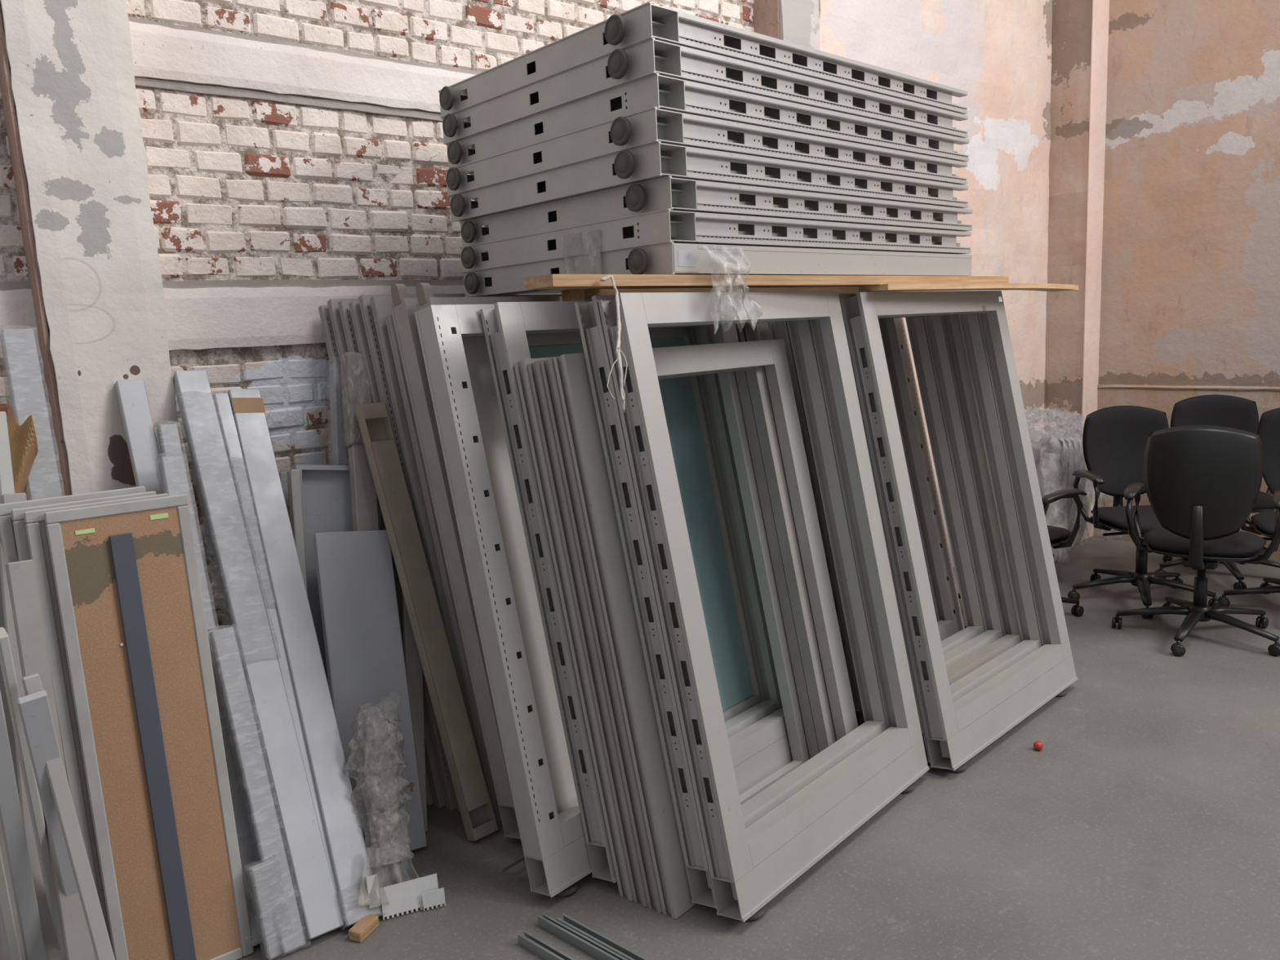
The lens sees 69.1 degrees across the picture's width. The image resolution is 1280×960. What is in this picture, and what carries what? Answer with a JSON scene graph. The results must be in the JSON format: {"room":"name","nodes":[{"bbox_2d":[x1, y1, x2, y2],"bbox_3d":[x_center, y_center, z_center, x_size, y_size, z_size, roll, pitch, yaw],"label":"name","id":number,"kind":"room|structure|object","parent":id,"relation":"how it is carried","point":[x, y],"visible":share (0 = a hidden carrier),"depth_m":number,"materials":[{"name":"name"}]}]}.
{"room":"storage room","nodes":[
{"label":"storage room","id":0,"kind":"room"},
{"bbox_2d":[0,0,184,494],"bbox_3d":[-1.656,-1.111,2.716,0.320,4.605,0.176,-10,12,-39],"label":"wall pillar","id":1,"kind":"structure","parent":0,"point":[71,66],"depth_m":2.71,"materials":[{"name":"paint"}]},
{"bbox_2d":[0,0,754,630],"bbox_3d":[-2.008,-1.092,2.704,6.623,4.600,0.307,-10,12,-39],"label":"wall","id":2,"kind":"structure","parent":0,"point":[174,239],"depth_m":3.25,"materials":[{"name":"brick"}]},
{"bbox_2d":[0,7,71,496],"bbox_3d":[-1.788,-1.090,2.623,0.014,4.601,0.152,-10,12,-39],"label":"trim","id":3,"kind":"structure","parent":2,"relation":"attached to","point":[10,117],"depth_m":2.67,"materials":[{"name":"brown paint"}]},
{"bbox_2d":[0,279,464,290],"bbox_3d":[-1.909,-0.558,2.685,6.600,0.035,0.060,-10,12,-39],"label":"trim","id":4,"kind":"structure","parent":2,"relation":"attached to","point":[4,286],"depth_m":3.20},
{"bbox_2d":[0,284,465,358],"bbox_3d":[-1.896,-0.451,2.696,6.604,0.206,0.078,-10,12,-39],"label":"trim","id":5,"kind":"structure","parent":2,"relation":"attached to","point":[197,318],"depth_m":3.11,"materials":[{"name":"paint"}]},
{"bbox_2d":[134,76,442,121],"bbox_3d":[-1.938,-1.169,2.588,6.603,0.031,0.059,-10,12,-39],"label":"trim","id":6,"kind":"structure","parent":2,"relation":"attached to","point":[140,82],"depth_m":3.15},
{"bbox_2d":[128,21,475,113],"bbox_3d":[-1.937,-1.258,2.566,6.603,0.164,0.078,-10,12,-39],"label":"beam","id":7,"kind":"structure","parent":2,"relation":"attached to","point":[159,52],"depth_m":3.12,"materials":[{"name":"concrete"}]},
{"bbox_2d":[128,16,482,75],"bbox_3d":[-1.946,-1.343,2.561,6.602,0.025,0.059,-10,12,-39],"label":"trim","id":8,"kind":"structure","parent":2,"relation":"attached to","point":[345,52],"depth_m":3.17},
{"bbox_2d":[237,536,1279,959],"bbox_3d":[2.633,1.200,1.829,12.000,0.100,9.200,-10,12,-39],"label":"floor","id":9,"kind":"structure","parent":0,"point":[1144,824],"depth_m":2.73,"materials":[{"name":"concrete"}]},
{"bbox_2d":[0,411,14,503],"bbox_3d":[-1.504,0.554,2.289,0.040,1.429,0.491,-7,10,-27],"label":"plank","id":10,"kind":"object","parent":9,"relation":"on","point":[6,482],"visible":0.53,"depth_m":2.34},
{"bbox_2d":[0,848,22,959],"bbox_3d":[-1.327,0.926,1.950,0.024,0.735,0.446,-9,11,-36],"label":"plank","id":11,"kind":"object","parent":9,"relation":"on","point":[6,917],"visible":1,"depth_m":1.92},
{"bbox_2d":[0,575,26,959],"bbox_3d":[-1.530,0.674,2.269,0.118,1.202,0.466,-7,10,-23],"label":"plank","id":12,"kind":"object","parent":9,"relation":"on","point":[3,953],"visible":0.14,"depth_m":2.21,"materials":[{"name":"grey paint"}]},
{"bbox_2d":[0,690,47,959],"bbox_3d":[-1.320,0.837,1.980,0.039,0.934,0.323,-9,11,-35],"label":"plank","id":13,"kind":"object","parent":9,"relation":"on","point":[11,822],"visible":1,"depth_m":1.94,"materials":[{"name":"blue paint"}]},
{"bbox_2d":[0,328,62,500],"bbox_3d":[-1.572,0.407,2.550,0.099,1.660,0.491,-10,11,-36],"label":"plank","id":14,"kind":"object","parent":9,"relation":"on","point":[19,347],"visible":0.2,"depth_m":2.56,"materials":[{"name":"blue paint"}]},
{"bbox_2d":[6,400,38,493],"bbox_3d":[-1.672,-0.067,2.493,0.097,0.299,0.063,-10,12,-39],"label":"cardboard","id":15,"kind":"object","parent":14,"relation":"attached to","point":[23,442],"visible":0.72,"depth_m":2.49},
{"bbox_2d":[0,626,64,950],"bbox_3d":[-1.318,0.790,2.045,0.028,1.006,0.230,-8,10,-28],"label":"plank","id":16,"kind":"object","parent":9,"relation":"on","point":[6,663],"visible":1,"depth_m":1.98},
{"bbox_2d":[0,537,66,959],"bbox_3d":[-1.393,0.714,2.139,0.061,1.151,0.348,-6,10,-22],"label":"plank","id":17,"kind":"object","parent":9,"relation":"on","point":[53,952],"visible":0.3,"depth_m":2.11,"materials":[{"name":"grey paint"}]},
{"bbox_2d":[4,559,94,959],"bbox_3d":[-1.281,0.739,2.046,0.053,1.120,0.236,-9,11,-33],"label":"plank","id":18,"kind":"object","parent":9,"relation":"on","point":[21,575],"visible":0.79,"depth_m":2.03,"materials":[{"name":"grey paint"}]},
{"bbox_2d":[16,690,96,959],"bbox_3d":[-1.239,0.849,2.027,0.052,0.893,0.286,-7,10,-24],"label":"plank","id":19,"kind":"object","parent":9,"relation":"on","point":[34,708],"visible":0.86,"depth_m":1.89,"materials":[{"name":"blue paint"}]},
{"bbox_2d":[21,673,115,959],"bbox_3d":[-1.163,0.850,1.949,0.143,0.921,0.033,-1,9,13],"label":"plank","id":20,"kind":"object","parent":9,"relation":"on","point":[57,778],"visible":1,"depth_m":1.93,"materials":[{"name":"grey paint"}]},
{"bbox_2d":[0,485,146,558],"bbox_3d":[-1.313,0.646,2.310,0.315,1.226,0.140,-10,11,-37],"label":"panel","id":21,"kind":"object","parent":9,"relation":"on","point":[8,543],"visible":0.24,"depth_m":2.19,"materials":[{"name":"grey paint"}]},
{"bbox_2d":[10,491,155,561],"bbox_3d":[-1.277,0.652,2.300,0.305,1.214,0.137,-10,11,-37],"label":"panel","id":22,"kind":"object","parent":9,"relation":"on","point":[17,514],"visible":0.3,"depth_m":2.17,"materials":[{"name":"grey paint"}]},
{"bbox_2d":[23,493,168,951],"bbox_3d":[-1.243,0.654,2.292,0.305,1.208,0.136,-9,11,-36],"label":"panel","id":23,"kind":"object","parent":9,"relation":"on","point":[36,530],"visible":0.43,"depth_m":2.19,"materials":[{"name":"grey paint"}]},
{"bbox_2d":[114,378,164,494],"bbox_3d":[-1.335,0.452,2.714,0.076,1.482,0.529,-10,12,-39],"label":"plank","id":24,"kind":"object","parent":9,"relation":"on","point":[132,397],"visible":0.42,"depth_m":2.76,"materials":[{"name":"blue paint"}]},
{"bbox_2d":[44,493,253,959],"bbox_3d":[-1.195,0.654,2.289,0.305,1.205,0.139,-9,11,-35],"label":"panel","id":25,"kind":"object","parent":9,"relation":"on","point":[126,578],"visible":1,"depth_m":2.28,"materials":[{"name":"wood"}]},
{"bbox_2d":[156,423,260,863],"bbox_3d":[-1.239,0.519,2.684,0.074,1.367,0.609,-9,11,-34],"label":"plank","id":26,"kind":"object","parent":9,"relation":"on","point":[170,444],"visible":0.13,"depth_m":2.78,"materials":[{"name":"blue paint"}]},
{"bbox_2d":[158,455,262,946],"bbox_3d":[-1.185,0.577,2.574,0.086,1.282,0.608,-9,11,-33],"label":"plank","id":27,"kind":"object","parent":9,"relation":"on","point":[173,473],"visible":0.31,"depth_m":2.54,"materials":[{"name":"blue paint"}]},
{"bbox_2d":[208,626,306,953],"bbox_3d":[-1.025,0.814,2.482,0.078,0.826,0.363,-10,12,-39],"label":"plank","id":28,"kind":"object","parent":9,"relation":"on","point":[258,793],"visible":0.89,"depth_m":2.47,"materials":[{"name":"blue paint"}]},
{"bbox_2d":[172,370,343,940],"bbox_3d":[-1.125,0.435,2.694,0.118,1.499,0.899,-10,11,-36],"label":"plank","id":29,"kind":"object","parent":9,"relation":"on","point":[319,911],"visible":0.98,"depth_m":2.65,"materials":[{"name":"blue paint"}]},
{"bbox_2d":[248,859,286,959],"bbox_3d":[-0.959,1.110,2.410,0.078,0.257,0.094,-11,12,-41],"label":"plank","id":30,"kind":"object","parent":9,"relation":"on","point":[264,877],"visible":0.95,"depth_m":2.39,"materials":[{"name":"blue paint"}]},
{"bbox_2d":[213,393,344,922],"bbox_3d":[-1.077,0.463,2.755,0.069,1.420,0.910,-9,11,-34],"label":"plank","id":31,"kind":"object","parent":9,"relation":"on","point":[222,401],"visible":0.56,"depth_m":2.80,"materials":[{"name":"blue paint"}]},
{"bbox_2d":[287,469,307,595],"bbox_3d":[-1.047,0.565,2.903,0.043,1.169,0.394,-5,9,-11],"label":"plank","id":32,"kind":"object","parent":9,"relation":"on","point":[294,482],"visible":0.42,"depth_m":2.95,"materials":[{"name":"grey paint"}]},
{"bbox_2d":[227,389,381,927],"bbox_3d":[-1.025,0.458,2.773,0.119,1.440,0.934,-9,11,-32],"label":"plank","id":33,"kind":"object","parent":9,"relation":"on","point":[348,855],"visible":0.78,"depth_m":2.73,"materials":[{"name":"blue paint"}]},
{"bbox_2d":[292,463,353,686],"bbox_3d":[-0.996,0.538,3.025,0.194,1.183,0.440,-4,9,-5],"label":"panel","id":34,"kind":"object","parent":9,"relation":"on","point":[326,490],"visible":0.32,"depth_m":3.06,"materials":[{"name":"blue paint"}]},
{"bbox_2d":[328,359,346,464],"bbox_3d":[-1.012,0.351,3.159,0.083,1.525,0.474,-3,9,-3],"label":"plank","id":35,"kind":"object","parent":9,"relation":"on","point":[339,456],"visible":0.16,"depth_m":3.20,"materials":[{"name":"blue paint"}]},
{"bbox_2d":[339,351,378,531],"bbox_3d":[-0.896,0.350,3.065,0.108,1.529,0.479,-4,9,-7],"label":"plank","id":36,"kind":"object","parent":9,"relation":"on","point":[356,390],"visible":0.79,"depth_m":3.08,"materials":[{"name":"grey paint"}]},
{"bbox_2d":[348,914,379,942],"bbox_3d":[-0.738,1.197,2.483,0.040,0.030,0.080,1,10,22],"label":"wood block","id":37,"kind":"object","parent":9,"relation":"on","point":[368,923],"visible":1,"depth_m":2.47,"materials":[{"name":"brown wood"}]},
{"bbox_2d":[312,529,426,862],"bbox_3d":[-0.847,0.654,2.906,0.236,0.974,0.471,-6,10,-19],"label":"panel","id":38,"kind":"object","parent":9,"relation":"on","point":[365,660],"visible":0.74,"depth_m":2.92,"materials":[{"name":"blue paint"}]},
{"bbox_2d":[318,305,434,805],"bbox_3d":[-0.556,0.182,3.514,0.980,1.701,0.485,-11,12,-41],"label":"panel","id":39,"kind":"object","parent":9,"relation":"on","point":[326,321],"visible":0.02,"depth_m":3.22,"materials":[{"name":"grey paint"}]},
{"bbox_2d":[327,298,445,808],"bbox_3d":[-0.517,0.174,3.493,0.980,1.719,0.483,-11,12,-41],"label":"panel","id":40,"kind":"object","parent":9,"relation":"on","point":[430,759],"visible":0.16,"depth_m":3.15,"materials":[{"name":"grey paint"}]},
{"bbox_2d":[343,702,445,919],"bbox_3d":[-0.724,0.925,2.642,0.231,0.549,0.325,-7,10,-24],"label":"bundle","id":41,"kind":"object","parent":9,"relation":"on","point":[375,788],"visible":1,"depth_m":2.62,"materials":[{"name":"plastic"}]},
{"bbox_2d":[337,299,457,810],"bbox_3d":[-0.475,0.179,3.471,0.980,1.712,0.475,-11,12,-42],"label":"panel","id":42,"kind":"object","parent":9,"relation":"on","point":[344,311],"visible":0.04,"depth_m":3.12,"materials":[{"name":"grey paint"}]},
{"bbox_2d":[348,301,460,812],"bbox_3d":[-0.433,0.184,3.450,0.980,1.705,0.467,-11,12,-42],"label":"panel","id":43,"kind":"object","parent":9,"relation":"on","point":[354,306],"visible":0.08,"depth_m":3.14,"materials":[{"name":"grey paint"}]},
{"bbox_2d":[358,293,465,547],"bbox_3d":[-0.394,0.176,3.428,0.980,1.723,0.465,-11,12,-43],"label":"panel","id":44,"kind":"object","parent":9,"relation":"on","point":[364,300],"visible":0.11,"depth_m":3.11,"materials":[{"name":"grey paint"}]},
{"bbox_2d":[401,590,427,831],"bbox_3d":[-0.756,0.496,3.082,0.057,1.221,0.483,-4,9,-4],"label":"plank","id":45,"kind":"object","parent":9,"relation":"on","point":[414,669],"visible":0.2,"depth_m":3.03,"materials":[{"name":"grey paint"}]},
{"bbox_2d":[354,402,497,840],"bbox_3d":[-0.695,0.436,3.002,0.090,1.360,0.538,-11,12,-42],"label":"channel","id":46,"kind":"object","parent":9,"relation":"on","point":[473,801],"visible":1,"depth_m":2.98,"materials":[{"name":"paint"}]},
{"bbox_2d":[385,315,501,821],"bbox_3d":[-0.303,0.216,3.385,0.980,1.649,0.434,-12,13,-44],"label":"panel","id":47,"kind":"object","parent":9,"relation":"on","point":[389,322],"visible":0.13,"depth_m":3.04,"materials":[{"name":"grey paint"}]},
{"bbox_2d":[390,284,520,839],"bbox_3d":[-0.247,0.200,3.200,0.462,1.742,0.950,6,12,42],"label":"frame","id":48,"kind":"object","parent":9,"relation":"on","point":[402,308],"visible":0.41,"depth_m":2.86,"materials":[{"name":"grey paint"}]},
{"bbox_2d":[369,294,561,784],"bbox_3d":[-0.352,0.181,3.407,0.980,1.717,0.457,-11,12,-43],"label":"panel","id":49,"kind":"object","parent":9,"relation":"on","point":[380,304],"visible":0.12,"depth_m":3.08,"materials":[{"name":"grey paint"}]},
{"bbox_2d":[414,283,561,311],"bbox_3d":[-0.160,0.209,3.134,0.443,1.736,0.950,6,12,42],"label":"frame","id":50,"kind":"object","parent":9,"relation":"on","point":[425,298],"visible":0.02,"depth_m":2.84,"materials":[{"name":"grey paint"}]},
{"bbox_2d":[517,929,575,959],"bbox_3d":[-0.195,1.198,2.314,0.300,0.028,0.024,5,12,41],"label":"plank","id":51,"kind":"object","parent":9,"relation":"on","point":[531,942],"visible":1,"depth_m":2.36,"materials":[{"name":"metal"}]},
{"bbox_2d":[537,912,627,959],"bbox_3d":[-0.109,1.189,2.345,0.420,0.028,0.020,5,12,41],"label":"plank","id":52,"kind":"object","parent":9,"relation":"on","point":[551,925],"visible":1,"depth_m":2.38,"materials":[{"name":"metal"}]},
{"bbox_2d":[414,303,778,897],"bbox_3d":[-0.012,0.262,2.999,0.413,1.657,1.240,6,12,42],"label":"frame","id":53,"kind":"object","parent":9,"relation":"on","point":[555,851],"visible":0.66,"depth_m":2.56,"materials":[{"name":"grey paint"}]},
{"bbox_2d":[555,913,648,959],"bbox_3d":[-0.063,1.187,2.341,0.400,0.028,0.028,5,12,41],"label":"plank","id":54,"kind":"object","parent":9,"relation":"on","point":[583,929],"visible":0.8,"depth_m":2.38,"materials":[{"name":"metal"}]},
{"bbox_2d":[462,326,763,813],"bbox_3d":[-0.019,0.265,3.118,0.407,1.615,1.160,6,12,42],"label":"frame","id":55,"kind":"object","parent":9,"relation":"on","point":[682,399],"visible":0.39,"depth_m":3.31,"materials":[{"name":"grey paint"}]},
{"bbox_2d":[480,301,792,883],"bbox_3d":[0.097,0.258,2.985,0.410,1.657,1.057,6,12,42],"label":"frame","id":56,"kind":"object","parent":9,"relation":"on","point":[762,748],"visible":0.47,"depth_m":2.63,"materials":[{"name":"grey paint"}]},
{"bbox_2d":[513,356,810,901],"bbox_3d":[0.140,0.348,2.909,0.346,1.499,0.960,6,12,42],"label":"frame","id":57,"kind":"object","parent":9,"relation":"on","point":[727,380],"visible":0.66,"depth_m":3.04,"materials":[{"name":"grey paint"}]},
{"bbox_2d":[527,360,819,906],"bbox_3d":[0.190,0.351,2.891,0.345,1.494,0.990,6,12,42],"label":"frame","id":58,"kind":"object","parent":9,"relation":"on","point":[535,371],"visible":0.41,"depth_m":2.55,"materials":[{"name":"grey paint"}]},
{"bbox_2d":[539,358,836,912],"bbox_3d":[0.225,0.352,2.858,0.346,1.499,0.980,6,12,42],"label":"frame","id":59,"kind":"object","parent":9,"relation":"on","point":[757,379],"visible":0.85,"depth_m":2.97,"materials":[{"name":"grey paint"}]},
{"bbox_2d":[552,338,857,919],"bbox_3d":[0.277,0.347,2.842,0.348,1.509,1.020,6,12,42],"label":"frame","id":60,"kind":"object","parent":9,"relation":"on","point":[571,369],"visible":0.9,"depth_m":2.50,"materials":[{"name":"grey paint"}]},
{"bbox_2d":[574,294,887,909],"bbox_3d":[0.373,0.267,2.845,0.410,1.657,1.057,6,12,42],"label":"frame","id":61,"kind":"object","parent":9,"relation":"on","point":[611,432],"visible":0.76,"depth_m":2.52,"materials":[{"name":"grey paint"}]},
{"bbox_2d":[598,291,929,922],"bbox_3d":[0.438,0.273,2.785,0.406,1.658,1.057,6,12,42],"label":"frame","id":62,"kind":"object","parent":9,"relation":"on","point":[748,867],"visible":0.99,"depth_m":2.52,"materials":[{"name":"grey paint"}]},
{"bbox_2d":[738,317,964,640],"bbox_3d":[0.934,0.075,3.893,1.057,1.653,0.433,-11,12,-43],"label":"frame","id":63,"kind":"object","parent":9,"relation":"on","point":[906,399],"visible":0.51,"depth_m":4.19,"materials":[{"name":"grey paint"}]},
{"bbox_2d":[561,286,881,301],"bbox_3d":[0.456,-0.720,3.585,1.800,0.047,0.120,-11,12,-41],"label":"wooden plank","id":64,"kind":"object","parent":63,"relation":"on","point":[571,295],"visible":0.19,"depth_m":3.27,"materials":[{"name":"brown wood"}]},
{"bbox_2d":[767,316,985,726],"bbox_3d":[1.030,0.086,3.795,1.057,1.654,0.432,-11,12,-43],"label":"frame","id":65,"kind":"object","parent":9,"relation":"on","point":[916,326],"visible":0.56,"depth_m":4.08,"materials":[{"name":"grey paint"}]},
{"bbox_2d":[786,315,1004,669],"bbox_3d":[1.091,0.093,3.732,1.057,1.654,0.430,-11,12,-43],"label":"frame","id":66,"kind":"object","parent":9,"relation":"on","point":[993,632],"visible":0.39,"depth_m":4.03,"materials":[{"name":"grey paint"}]},
{"bbox_2d":[838,293,1042,764],"bbox_3d":[1.192,0.111,3.586,1.057,1.654,0.427,-11,12,-43],"label":"frame","id":67,"kind":"object","parent":9,"relation":"on","point":[970,324],"visible":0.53,"depth_m":3.88,"materials":[{"name":"grey paint"}]},
{"bbox_2d":[885,314,1022,684],"bbox_3d":[1.145,0.101,3.662,1.057,1.654,0.429,-11,12,-43],"label":"frame","id":68,"kind":"object","parent":9,"relation":"on","point":[1011,637],"visible":0.23,"depth_m":3.96,"materials":[{"name":"grey paint"}]},
{"bbox_2d":[840,290,1077,773],"bbox_3d":[1.252,0.117,3.524,1.057,1.654,0.427,-11,12,-43],"label":"frame","id":69,"kind":"object","parent":9,"relation":"on","point":[955,732],"visible":1,"depth_m":3.27,"materials":[{"name":"grey paint"}]},
{"bbox_2d":[857,283,1078,292],"bbox_3d":[1.327,-0.746,3.616,1.420,0.032,0.120,-11,12,-40],"label":"wooden plank","id":70,"kind":"object","parent":69,"relation":"on","point":[916,286],"visible":0.98,"depth_m":3.46,"materials":[{"name":"brown wood"}]},
{"bbox_2d":[524,274,1008,289],"bbox_3d":[0.594,-0.647,3.025,2.270,0.029,0.120,-11,12,-41],"label":"wooden plank","id":71,"kind":"object","parent":70,"relation":"on","point":[549,282],"visible":0.84,"depth_m":2.66,"materials":[{"name":"brown wood"}]},
{"bbox_2d":[600,274,626,412],"bbox_3d":[-0.061,-0.335,2.232,0.050,0.329,0.246,-3,9,-2],"label":"twine","id":72,"kind":"object","parent":71,"relation":"hanging from","point":[618,348],"visible":1,"depth_m":2.19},
{"bbox_2d":[462,241,972,297],"bbox_3d":[0.327,-0.760,3.436,1.689,0.087,1.037,-11,12,-42],"label":"frame","id":73,"kind":"object","parent":71,"relation":"on","point":[666,258],"visible":0.62,"depth_m":2.88,"materials":[{"name":"grey paint"}]},
{"bbox_2d":[459,208,971,272],"bbox_3d":[0.318,-0.844,3.419,1.689,0.087,1.035,-11,12,-42],"label":"frame","id":74,"kind":"object","parent":73,"relation":"on","point":[665,225],"visible":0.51,"depth_m":2.87,"materials":[{"name":"grey paint"}]},
{"bbox_2d":[459,175,973,246],"bbox_3d":[0.320,-0.930,3.412,1.689,0.087,1.035,-11,12,-42],"label":"frame","id":75,"kind":"object","parent":74,"relation":"on","point":[668,192],"visible":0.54,"depth_m":2.86,"materials":[{"name":"grey paint"}]},
{"bbox_2d":[448,141,968,222],"bbox_3d":[0.290,-1.009,3.375,1.689,0.087,1.035,-11,12,-42],"label":"frame","id":76,"kind":"object","parent":75,"relation":"on","point":[655,160],"visible":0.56,"depth_m":2.82,"materials":[{"name":"grey paint"}]},
{"bbox_2d":[444,106,967,195],"bbox_3d":[0.280,-1.093,3.356,1.689,0.087,1.035,-11,12,-42],"label":"frame","id":77,"kind":"object","parent":76,"relation":"on","point":[653,124],"visible":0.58,"depth_m":2.81,"materials":[{"name":"grey paint"}]},
{"bbox_2d":[445,72,968,168],"bbox_3d":[0.285,-1.179,3.351,1.689,0.087,1.035,-11,12,-42],"label":"frame","id":78,"kind":"object","parent":77,"relation":"on","point":[655,90],"visible":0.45,"depth_m":2.80,"materials":[{"name":"grey paint"}]},
{"bbox_2d":[441,37,968,144],"bbox_3d":[0.274,-1.262,3.330,1.689,0.087,1.035,-11,12,-42],"label":"frame","id":79,"kind":"object","parent":78,"relation":"on","point":[650,56],"visible":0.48,"depth_m":2.78,"materials":[{"name":"grey paint"}]},
{"bbox_2d":[438,1,967,118],"bbox_3d":[0.266,-1.345,3.314,1.689,0.087,1.035,-11,12,-42],"label":"frame","id":80,"kind":"object","parent":79,"relation":"on","point":[647,20],"visible":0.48,"depth_m":2.76,"materials":[{"name":"grey paint"}]},
{"bbox_2d":[957,488,1087,628],"bbox_3d":[1.871,0.275,4.686,0.699,0.900,0.706,-8,10,-29],"label":"office chair","id":81,"kind":"object","parent":9,"relation":"on","point":[1060,537],"visible":0.05,"depth_m":4.50,"materials":[{"name":"black plastic"}]},
{"bbox_2d":[1047,525,1071,542],"bbox_3d":[1.901,0.270,4.718,0.470,0.082,0.490,-8,10,-29],"label":"seat cushion","id":82,"kind":"object","parent":81,"relation":"on","point":[1056,534],"depth_m":4.57,"materials":[{"name":"black fabric"}]},
{"bbox_2d":[1028,430,1124,563],"bbox_3d":[2.464,0.033,5.654,1.044,1.005,0.652,-10,12,-39],"label":"plastic wrap","id":83,"kind":"object","parent":9,"relation":"on","point":[1057,455],"visible":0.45,"depth_m":5.42,"materials":[{"name":"plastic"}]},
{"bbox_2d":[1067,405,1222,618],"bbox_3d":[2.642,0.138,4.925,0.694,1.020,0.714,-2,9,3],"label":"office chair","id":84,"kind":"object","parent":9,"relation":"on","point":[1114,438],"visible":0.7,"depth_m":5.08,"materials":[{"name":"fabric"}]},
{"bbox_2d":[1090,505,1162,531],"bbox_3d":[2.669,0.201,4.908,0.490,0.082,0.470,-2,9,3],"label":"seat cushion","id":85,"kind":"object","parent":84,"relation":"on","point":[1114,517],"depth_m":4.83,"materials":[{"name":"black fabric"}]},
{"bbox_2d":[1084,405,1168,497],"bbox_3d":[2.663,-0.156,5.109,0.453,0.500,0.121,-2,9,3],"label":"backrest cushion","id":86,"kind":"object","parent":84,"relation":"on","point":[1116,437],"depth_m":5.10,"materials":[{"name":"black fabric"}]},
{"bbox_2d":[1111,425,1279,656],"bbox_3d":[2.605,0.234,4.307,0.713,1.030,0.678,6,12,43],"label":"office chair","id":87,"kind":"object","parent":9,"relation":"on","point":[1202,483],"visible":1,"depth_m":4.11,"materials":[{"name":"black plastic"}]},
{"bbox_2d":[1143,527,1266,556],"bbox_3d":[2.643,0.290,4.358,0.490,0.082,0.470,4,11,36],"label":"seat cushion","id":88,"kind":"object","parent":87,"relation":"on","point":[1160,540],"depth_m":4.23,"materials":[{"name":"black fabric"}]},
{"bbox_2d":[1150,425,1263,493],"bbox_3d":[2.477,0.014,4.105,0.453,0.520,0.122,4,11,36],"label":"backrest cushion","id":89,"kind":"object","parent":87,"relation":"on","point":[1185,459],"depth_m":4.02,"materials":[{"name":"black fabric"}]},
{"bbox_2d":[1155,394,1279,589],"bbox_3d":[3.317,0.051,5.262,0.715,1.020,0.688,0,9,15],"label":"office chair","id":90,"kind":"object","parent":9,"relation":"on","point":[1225,411],"visible":0.3,"depth_m":5.43,"materials":[{"name":"fabric"}]},
{"bbox_2d":[1171,395,1258,434],"bbox_3d":[3.373,-0.249,5.473,0.453,0.500,0.121,0,9,15],"label":"backrest cushion","id":91,"kind":"object","parent":90,"relation":"on","point":[1225,411],"depth_m":5.45,"materials":[{"name":"black fabric"}]},
{"bbox_2d":[1252,491,1275,510],"bbox_3d":[3.322,0.110,5.280,0.490,0.082,0.470,0,9,15],"label":"seat cushion","id":92,"kind":"object","parent":90,"relation":"on","point":[1264,500],"depth_m":5.07,"materials":[{"name":"black fabric"}]},
{"bbox_2d":[1217,407,1279,606],"bbox_3d":[3.278,0.162,4.579,0.697,1.020,0.712,2,10,30],"label":"office chair","id":93,"kind":"object","parent":9,"relation":"on","point":[1268,426],"visible":0.76,"depth_m":4.78,"materials":[{"name":"fabric"}]},
{"bbox_2d":[1250,511,1275,535],"bbox_3d":[3.296,0.225,4.569,0.490,0.082,0.470,2,10,30],"label":"seat cushion","id":94,"kind":"object","parent":93,"relation":"on","point":[1262,522],"depth_m":4.60,"materials":[{"name":"black fabric"}]},
{"bbox_2d":[1257,408,1279,494],"bbox_3d":[3.408,-0.133,4.736,0.453,0.500,0.121,2,10,30],"label":"backrest cushion","id":95,"kind":"object","parent":93,"relation":"on","point":[1268,426],"depth_m":4.79,"materials":[{"name":"black fabric"}]},
{"bbox_2d":[778,0,820,50],"bbox_3d":[0.668,-1.556,4.779,0.292,4.604,0.486,-10,12,-39],"label":"wall","id":96,"kind":"structure","parent":0,"point":[799,20],"depth_m":4.48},
{"bbox_2d":[752,0,779,39],"bbox_3d":[0.547,-1.537,4.699,0.018,4.598,0.457,-10,12,-39],"label":"trim","id":97,"kind":"structure","parent":96,"relation":"attached to","point":[766,22],"depth_m":4.47,"materials":[{"name":"brown paint"}]},
{"bbox_2d":[818,0,1052,567],"bbox_3d":[1.780,-1.756,5.690,2.635,4.612,0.486,-10,12,-39],"label":"wall","id":98,"kind":"structure","parent":0,"point":[998,52],"depth_m":5.68,"materials":[{"name":"paint"}]},
{"bbox_2d":[1044,0,1092,435],"bbox_3d":[2.939,-1.896,6.202,0.455,4.605,0.316,-10,12,-39],"label":"wall column","id":99,"kind":"structure","parent":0,"point":[1072,20],"depth_m":6.07,"materials":[{"name":"brown paint"}]},
{"bbox_2d":[1097,0,1279,561],"bbox_3d":[5.485,-1.568,3.364,0.304,4.605,7.392,-10,12,-39],"label":"wall","id":100,"kind":"structure","parent":0,"point":[1190,268],"depth_m":5.67,"materials":[{"name":"orange paint"}]},
{"bbox_2d":[1080,0,1109,541],"bbox_3d":[2.949,-1.865,6.010,0.210,4.600,0.014,-10,12,-39],"label":"pipe","id":101,"kind":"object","parent":100,"relation":"attached to","point":[1100,8],"depth_m":6.01,"materials":[{"name":"metal"}]},
{"bbox_2d":[1093,388,1279,560],"bbox_3d":[5.470,0.216,3.546,0.034,1.031,7.367,-10,12,-39],"label":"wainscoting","id":102,"kind":"structure","parent":100,"relation":"attached to","point":[1162,400],"depth_m":5.97,"materials":[{"name":"paint"}]},
{"bbox_2d":[1097,384,1279,391],"bbox_3d":[5.447,-0.301,3.465,0.053,0.028,7.367,-10,12,-39],"label":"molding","id":103,"kind":"structure","parent":100,"relation":"attached to","point":[1122,386],"depth_m":5.81,"materials":[{"name":"paint"}]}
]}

